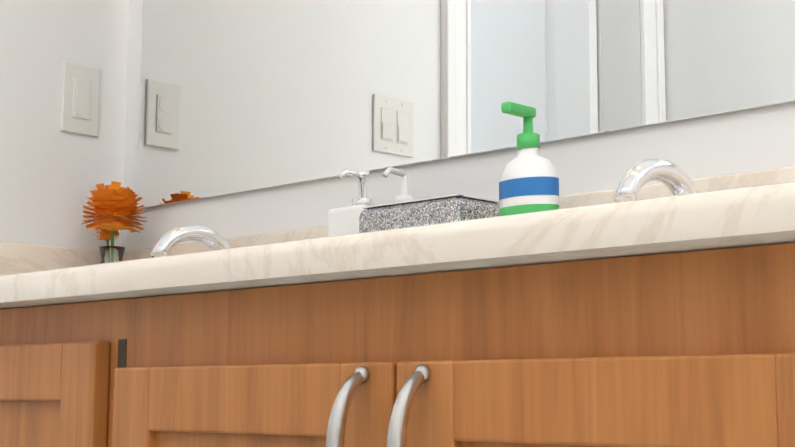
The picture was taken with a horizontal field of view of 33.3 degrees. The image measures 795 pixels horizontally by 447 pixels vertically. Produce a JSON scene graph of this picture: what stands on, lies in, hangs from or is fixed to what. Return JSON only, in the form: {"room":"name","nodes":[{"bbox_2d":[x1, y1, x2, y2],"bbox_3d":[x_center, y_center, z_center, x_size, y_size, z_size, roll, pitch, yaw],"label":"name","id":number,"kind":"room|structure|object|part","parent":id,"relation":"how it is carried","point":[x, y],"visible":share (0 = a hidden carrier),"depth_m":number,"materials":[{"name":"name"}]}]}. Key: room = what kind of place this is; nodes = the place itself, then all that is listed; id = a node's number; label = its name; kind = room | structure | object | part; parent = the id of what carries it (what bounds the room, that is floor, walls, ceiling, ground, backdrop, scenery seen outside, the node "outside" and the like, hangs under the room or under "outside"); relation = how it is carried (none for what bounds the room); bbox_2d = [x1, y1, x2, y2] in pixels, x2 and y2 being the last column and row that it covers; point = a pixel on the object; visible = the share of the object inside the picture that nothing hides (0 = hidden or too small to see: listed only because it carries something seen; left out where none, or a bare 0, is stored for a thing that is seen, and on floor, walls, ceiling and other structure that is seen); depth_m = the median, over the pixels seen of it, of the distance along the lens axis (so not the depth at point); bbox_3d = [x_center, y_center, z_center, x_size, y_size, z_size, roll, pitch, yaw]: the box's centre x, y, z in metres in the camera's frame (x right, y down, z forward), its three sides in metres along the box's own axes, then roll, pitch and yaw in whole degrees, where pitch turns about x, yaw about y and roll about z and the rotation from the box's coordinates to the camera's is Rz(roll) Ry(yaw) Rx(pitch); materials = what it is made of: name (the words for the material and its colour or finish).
{"room":"bathroom","nodes":[
{"label":"bathroom","id":0,"kind":"room"},
{"bbox_2d":[0,0,128,251],"bbox_3d":[-1.120,-0.465,1.683,0.120,2.740,1.770,-7,-10,44],"label":"wall","id":1,"kind":"structure","parent":0,"point":[52,174],"depth_m":2.14,"materials":[{"name":"white paint"}]},
{"bbox_2d":[60,61,99,136],"bbox_3d":[-0.519,-0.204,2.176,0.009,0.116,0.070,-7,-10,44],"label":"light switch","id":2,"kind":"object","parent":1,"relation":"attached to","point":[80,99],"visible":1,"depth_m":2.17,"materials":[{"name":"white plastic"}]},
{"bbox_2d":[121,0,794,250],"bbox_3d":[-0.159,-0.411,2.062,4.720,2.740,0.120,-7,-10,44],"label":"wall","id":3,"kind":"structure","parent":0,"point":[755,139],"depth_m":1.68,"materials":[{"name":"white paint"}]},
{"bbox_2d":[137,0,794,208],"bbox_3d":[0.094,-0.546,1.740,1.448,0.925,0.006,-7,-10,44],"label":"mirror","id":4,"kind":"object","parent":3,"relation":"attached to","point":[238,96],"visible":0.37,"depth_m":1.76,"materials":[{"name":"clear glass"}]},
{"bbox_3d":[-0.113,0.830,0.602,2.850,0.100,1.890,-7,-10,44],"label":"floor","id":5,"kind":"structure","parent":0,"visible":0},
{"bbox_2d":[0,198,794,446],"bbox_3d":[-0.107,0.486,1.401,1.550,0.788,0.570,-7,-10,44],"label":"bathroom vanity","id":6,"kind":"object","parent":5,"relation":"on","point":[632,310],"depth_m":0.97,"materials":[{"name":"brown wood"}]},
{"bbox_2d":[81,181,146,263],"bbox_3d":[-0.452,0.039,2.099,0.108,0.212,0.109,-7,-10,44],"label":"vase","id":7,"kind":"object","parent":6,"relation":"on","point":[114,203],"visible":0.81,"depth_m":2.09,"materials":[{"name":"clear glass"}]},
{"bbox_2d":[328,169,372,236],"bbox_3d":[-0.049,0.014,1.712,0.066,0.166,0.076,-7,-10,44],"label":"soap dispenser","id":8,"kind":"object","parent":6,"relation":"on","point":[343,221],"visible":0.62,"depth_m":1.70,"materials":[{"name":"white plastic"}]},
{"bbox_2d":[382,167,413,201],"bbox_3d":[0.003,0.011,1.686,0.045,0.164,0.062,-7,-10,44],"label":"pump bottle","id":9,"kind":"object","parent":6,"relation":"on","point":[404,196],"visible":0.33,"depth_m":1.69,"materials":[{"name":"white plastic"}]},
{"bbox_2d":[359,194,498,232],"bbox_3d":[0.040,0.028,1.574,0.166,0.103,0.090,-7,-10,44],"label":"box","id":10,"kind":"object","parent":6,"relation":"on","point":[433,210],"visible":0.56,"depth_m":1.53,"materials":[{"name":"grey stone"}]},
{"bbox_3d":[0.040,-0.022,1.581,0.156,0.003,0.080,-7,-10,44],"label":"lid","id":11,"kind":"part","parent":10,"relation":"part of","materials":[{"name":"grey stone"}]},
{"bbox_2d":[499,101,558,215],"bbox_3d":[0.140,-0.033,1.472,0.077,0.198,0.064,-7,-10,44],"label":"lotion bottle","id":12,"kind":"object","parent":6,"relation":"on","point":[529,181],"visible":0.56,"depth_m":1.46,"materials":[{"name":"white plastic"}]}
]}

